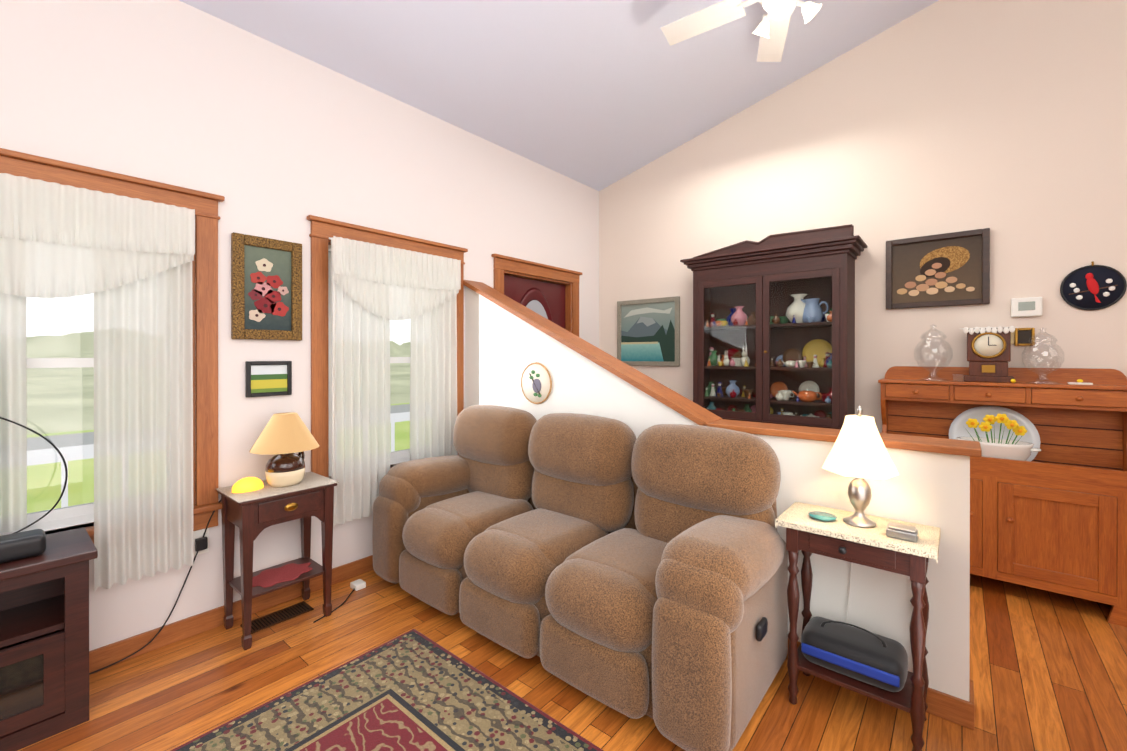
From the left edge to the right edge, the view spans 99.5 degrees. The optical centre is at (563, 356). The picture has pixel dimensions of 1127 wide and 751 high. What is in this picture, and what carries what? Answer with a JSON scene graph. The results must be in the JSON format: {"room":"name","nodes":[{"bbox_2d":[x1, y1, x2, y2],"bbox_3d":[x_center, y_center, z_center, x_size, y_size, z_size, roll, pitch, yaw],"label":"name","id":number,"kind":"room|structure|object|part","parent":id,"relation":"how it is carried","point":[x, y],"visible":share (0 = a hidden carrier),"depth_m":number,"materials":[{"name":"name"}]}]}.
{"room":"living room","nodes":[
{"label":"living room","id":0,"kind":"room"},
{"bbox_2d":[0,0,598,650],"bbox_3d":[-1.963,-0.174,2.069,0.160,2.950,7.380,0,0,40],"label":"wall","id":1,"kind":"structure","parent":0,"point":[266,138],"depth_m":2.40,"materials":[{"name":"white paint"}]},
{"bbox_2d":[0,148,224,542],"bbox_3d":[-2.039,0.024,1.931,0.200,1.581,1.084,0,0,40],"label":"window unit","id":2,"kind":"structure","parent":1,"relation":"in","point":[58,517],"depth_m":2.22,"materials":[{"name":"brown wood"}]},
{"bbox_2d":[0,173,194,591],"bbox_3d":[-1.938,0.145,1.822,0.094,1.600,0.870,0,0,40],"label":"curtain","id":3,"kind":"object","parent":2,"relation":"hanging from","point":[126,261],"visible":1,"depth_m":1.97,"materials":[{"name":"white fabric"}]},
{"bbox_2d":[193,528,208,555],"bbox_3d":[-1.690,0.852,2.223,0.055,0.113,0.078,0,0,-40],"label":"outlet","id":4,"kind":"object","parent":1,"relation":"on","point":[200,544],"depth_m":2.23,"materials":[{"name":"white paint"}]},
{"bbox_2d":[89,555,373,672],"bbox_3d":[-2.429,1.257,1.374,0.016,0.090,5.390,0,0,40],"label":"baseboard","id":5,"kind":"structure","parent":1,"relation":"attached to","point":[101,657],"depth_m":2.24,"materials":[{"name":"brown wood"}]},
{"bbox_2d":[231,232,301,340],"bbox_3d":[-1.518,-0.345,2.456,0.029,0.520,0.320,0,0,40],"label":"framed picture","id":6,"kind":"object","parent":1,"relation":"attached to","point":[266,288],"visible":1,"depth_m":2.44,"materials":[{"name":"metal"}]},
{"bbox_2d":[245,361,291,396],"bbox_3d":[-1.518,0.115,2.463,0.021,0.180,0.210,0,0,40],"label":"landscape picture","id":7,"kind":"object","parent":1,"relation":"attached to","point":[268,378],"visible":1,"depth_m":2.46,"materials":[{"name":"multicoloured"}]},
{"bbox_2d":[307,215,467,477],"bbox_3d":[-1.100,0.021,3.062,0.200,1.581,1.084,0,0,40],"label":"window unit","id":8,"kind":"structure","parent":1,"relation":"in","point":[399,456],"depth_m":2.69,"materials":[{"name":"brown wood"}]},
{"bbox_2d":[329,236,460,525],"bbox_3d":[-0.999,0.143,2.953,0.094,1.600,0.870,0,0,40],"label":"curtain","id":9,"kind":"object","parent":8,"relation":"hanging from","point":[376,288],"visible":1,"depth_m":2.85,"materials":[{"name":"white fabric"}]},
{"bbox_2d":[504,275,564,328],"bbox_3d":[-0.231,0.316,4.090,0.125,1.938,0.820,0,0,40],"label":"front door","id":10,"kind":"structure","parent":1,"relation":"in","point":[546,300],"depth_m":4.14,"materials":[{"name":"red wood"}]},
{"bbox_2d":[491,254,581,336],"bbox_3d":[-0.248,0.258,4.103,0.202,2.078,1.094,0,0,40],"label":"door frame","id":11,"kind":"structure","parent":1,"relation":"attached to","point":[505,265],"depth_m":4.12,"materials":[{"name":"brown wood"}]},
{"bbox_2d":[179,0,937,190],"bbox_3d":[0.483,-2.444,0.033,6.620,1.739,7.480,0,0,40],"label":"ceiling","id":12,"kind":"structure","parent":0,"point":[598,95],"depth_m":3.03,"materials":[{"name":"white paint"}]},
{"bbox_2d":[661,0,821,61],"bbox_3d":[1.008,-1.861,2.278,1.127,0.564,1.158,0,0,40],"label":"ceiling fan","id":13,"kind":"object","parent":12,"relation":"hanging from","point":[771,30],"visible":1,"depth_m":2.47,"materials":[{"name":"white"}]},
{"bbox_2d":[18,570,1126,750],"bbox_3d":[0.483,1.365,0.041,6.520,0.120,7.380,0,0,40],"label":"floor","id":14,"kind":"structure","parent":0,"point":[1048,670],"depth_m":1.89,"materials":[{"name":"brown wood"}]},
{"bbox_2d":[0,527,97,750],"bbox_3d":[-2.332,0.638,1.181,0.360,1.330,1.660,0,0,40],"label":"tv stand","id":15,"kind":"object","parent":14,"relation":"on","point":[44,636],"visible":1,"depth_m":1.65,"materials":[{"name":"brown wood"}]},
{"bbox_2d":[0,417,67,533],"bbox_3d":[-1.974,0.432,1.763,0.062,0.465,0.196,0,0,40],"label":"cord","id":16,"kind":"object","parent":15,"relation":"hanging from","point":[64,462],"visible":0.9,"depth_m":1.79,"materials":[{"name":"black plastic"}]},
{"bbox_2d":[89,499,220,674],"bbox_3d":[-1.991,0.978,1.875,0.023,0.636,1.122,0,0,40],"label":"lamp cord","id":17,"kind":"object","parent":14,"relation":"on","point":[171,611],"visible":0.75,"depth_m":2.14,"materials":[{"name":"black plastic"}]},
{"bbox_2d":[240,601,313,633],"bbox_3d":[-1.420,1.297,2.375,0.120,0.006,0.290,0,0,40],"label":"floor vent","id":18,"kind":"object","parent":14,"relation":"in","point":[277,617],"visible":0.88,"depth_m":2.38,"materials":[{"name":"brown metal"}]},
{"bbox_2d":[216,412,338,649],"bbox_3d":[-1.393,0.792,2.339,0.329,1.016,0.436,0,0,40],"label":"side table","id":19,"kind":"object","parent":14,"relation":"on","point":[286,490],"visible":1,"depth_m":2.28,"materials":[{"name":"brown wood"}]},
{"bbox_2d":[313,589,354,622],"bbox_3d":[-1.187,1.291,2.494,0.180,0.012,0.303,0,0,40],"label":"cord","id":20,"kind":"object","parent":14,"relation":"on","point":[337,607],"visible":0.96,"depth_m":2.47,"materials":[{"name":"black"}]},
{"bbox_2d":[350,579,365,590],"bbox_3d":[-1.162,1.266,2.672,0.080,0.059,0.078,0,0,-40],"label":"outlet","id":21,"kind":"object","parent":14,"relation":"on","point":[359,584],"depth_m":2.66,"materials":[{"name":"white paint"}]},
{"bbox_2d":[170,629,603,750],"bbox_3d":[-0.627,1.300,0.261,2.690,0.008,2.980,0,0,40],"label":"rug","id":22,"kind":"object","parent":14,"relation":"on","point":[413,690],"visible":1,"depth_m":1.72,"materials":[{"name":"multicoloured fabric"}]},
{"bbox_2d":[372,405,787,750],"bbox_3d":[-0.079,0.787,2.355,2.123,0.966,0.795,0,0,40],"label":"sofa","id":23,"kind":"object","parent":14,"relation":"on","point":[617,565],"visible":1,"depth_m":1.96,"materials":[{"name":"brown fabric"}]},
{"bbox_2d":[680,224,866,428],"bbox_3d":[1.503,0.211,3.521,1.210,2.173,0.374,0,0,40],"label":"hutch","id":24,"kind":"object","parent":14,"relation":"on","point":[774,329],"visible":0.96,"depth_m":3.45,"materials":[{"name":"brown wood"}]},
{"bbox_2d":[775,405,939,750],"bbox_3d":[1.069,0.741,1.747,0.480,1.122,0.288,0,0,40],"label":"end table","id":25,"kind":"object","parent":14,"relation":"on","point":[862,661],"visible":1,"depth_m":1.69,"materials":[{"name":"brown wood"}]},
{"bbox_2d":[845,562,851,622],"bbox_3d":[1.115,0.906,1.881,0.065,0.591,0.045,0,0,40],"label":"lamp cord","id":26,"kind":"object","parent":25,"relation":"hanging from","point":[848,592],"visible":0.54,"depth_m":1.89,"materials":[{"name":"white plastic"}]},
{"bbox_2d":[801,616,907,691],"bbox_3d":[1.065,1.069,1.758,0.330,0.158,0.205,0,0,40],"label":"bag","id":27,"kind":"object","parent":25,"relation":"attached to","point":[856,659],"depth_m":1.70,"materials":[{"name":"black fabric"}]},
{"bbox_2d":[822,405,898,527],"bbox_3d":[1.085,0.396,1.749,0.236,0.432,0.236,0,0,40],"label":"lamp","id":28,"kind":"object","parent":25,"relation":"on","point":[859,451],"depth_m":1.71,"materials":[{"name":"white fabric"}]},
{"bbox_2d":[878,324,1126,626],"bbox_3d":[2.446,0.550,2.716,1.104,1.498,0.394,0,0,40],"label":"sideboard","id":29,"kind":"object","parent":14,"relation":"on","point":[1048,489],"visible":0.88,"depth_m":2.58,"materials":[{"name":"brown wood"}]},
{"bbox_2d":[959,326,1017,382],"bbox_3d":[2.502,-0.012,2.814,0.259,0.325,0.125,0,0,40],"label":"mantel clock","id":30,"kind":"object","parent":29,"relation":"on","point":[988,348],"depth_m":2.78,"materials":[{"name":"brown wood"}]},
{"bbox_3d":[2.516,0.479,2.800,0.400,0.375,0.078,0,0,40],"label":"platter","id":31,"kind":"part","parent":29,"relation":"part of","materials":[{"name":"white ceramic"}]},
{"bbox_2d":[465,286,969,700],"bbox_3d":[0.401,0.390,2.616,2.780,1.820,0.140,0,0,40],"label":"wall","id":32,"kind":"structure","parent":0,"point":[504,348],"depth_m":1.95,"materials":[{"name":"white paint"}]},
{"bbox_2d":[521,362,551,403],"bbox_3d":[-0.173,0.169,2.989,0.262,0.262,0.016,0,0,40],"label":"picture","id":33,"kind":"object","parent":32,"relation":"attached to","point":[536,383],"visible":1,"depth_m":2.98,"materials":[{"name":"white ceramic"}]},
{"bbox_2d":[463,280,981,456],"bbox_3d":[0.412,-0.103,2.606,2.810,0.896,0.200,0,0,40],"label":"trim","id":34,"kind":"structure","parent":32,"relation":"on","point":[679,403],"depth_m":2.40,"materials":[{"name":"brown wood"}]},
{"bbox_2d":[786,638,973,729],"bbox_3d":[0.369,1.255,2.547,2.763,0.090,0.016,0,0,40],"label":"baseboard","id":35,"kind":"structure","parent":32,"relation":"attached to","point":[951,708],"depth_m":1.70,"materials":[{"name":"brown wood"}]},
{"bbox_2d":[969,679,973,694],"bbox_3d":[0.453,1.255,2.672,2.793,0.090,0.016,0,0,40],"label":"baseboard","id":36,"kind":"structure","parent":32,"relation":"attached to","point":[971,686],"depth_m":1.75,"materials":[{"name":"brown wood"}]},
{"bbox_2d":[599,0,1126,432],"bbox_3d":[2.851,-1.051,2.762,6.360,4.700,0.160,0,0,40],"label":"wall","id":37,"kind":"structure","parent":0,"point":[1005,121],"depth_m":3.07,"materials":[{"name":"beige paint"}]},
{"bbox_2d":[617,296,679,365],"bbox_3d":[0.767,-0.219,4.371,0.640,0.610,0.029,0,0,40],"label":"framed picture","id":38,"kind":"object","parent":37,"relation":"attached to","point":[648,332],"visible":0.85,"depth_m":4.35,"materials":[{"name":"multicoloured paper"}]},
{"bbox_2d":[886,228,989,308],"bbox_3d":[2.365,-0.544,3.039,0.520,0.455,0.034,0,0,40],"label":"framed picture","id":39,"kind":"object","parent":37,"relation":"attached to","point":[946,269],"visible":0.98,"depth_m":3.02,"materials":[{"name":"brown wood"}]},
{"bbox_2d":[1011,328,1034,345],"bbox_3d":[2.674,-0.113,2.797,0.125,0.105,0.014,0,0,40],"label":"picture","id":40,"kind":"object","parent":37,"relation":"attached to","point":[1020,336],"visible":0.77,"depth_m":2.79,"materials":[{"name":"gold metal"}]},
{"bbox_2d":[1011,297,1041,316],"bbox_3d":[2.690,-0.286,2.773,0.130,0.110,0.029,0,0,40],"label":"thermostat","id":41,"kind":"object","parent":37,"relation":"attached to","point":[1027,307],"visible":0.98,"depth_m":2.76,"materials":[{"name":"white plastic"}]},
{"bbox_2d":[1060,261,1126,309],"bbox_3d":[2.893,-0.385,2.611,0.248,0.267,0.019,0,0,40],"label":"framed picture","id":42,"kind":"object","parent":37,"relation":"attached to","point":[1092,286],"visible":1,"depth_m":2.60,"materials":[{"name":"black fabric"}]},
{"label":"outside","id":43,"kind":"structure","parent":0,"visible":0},
{"bbox_2d":[27,331,409,512],"bbox_3d":[-33.173,-1.317,28.835,81.983,7.094,124.954,0,0,40],"label":"outdoor scenery","id":44,"kind":"structure","parent":43,"point":[47,482],"depth_m":18.38,"materials":[{"name":"green plant"}]},
{"bbox_3d":[-2.312,1.458,3.233,1.820,0.120,14.000,0,0,40],"label":"porch deck","id":45,"kind":"object","parent":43,"visible":0},
{"bbox_2d":[27,404,409,507],"bbox_3d":[-2.897,0.922,3.718,0.120,0.790,14.000,0,0,40],"label":"porch railing","id":46,"kind":"object","parent":45,"relation":"on","point":[73,451],"depth_m":3.18,"materials":[{"name":"white wood"}]}
]}

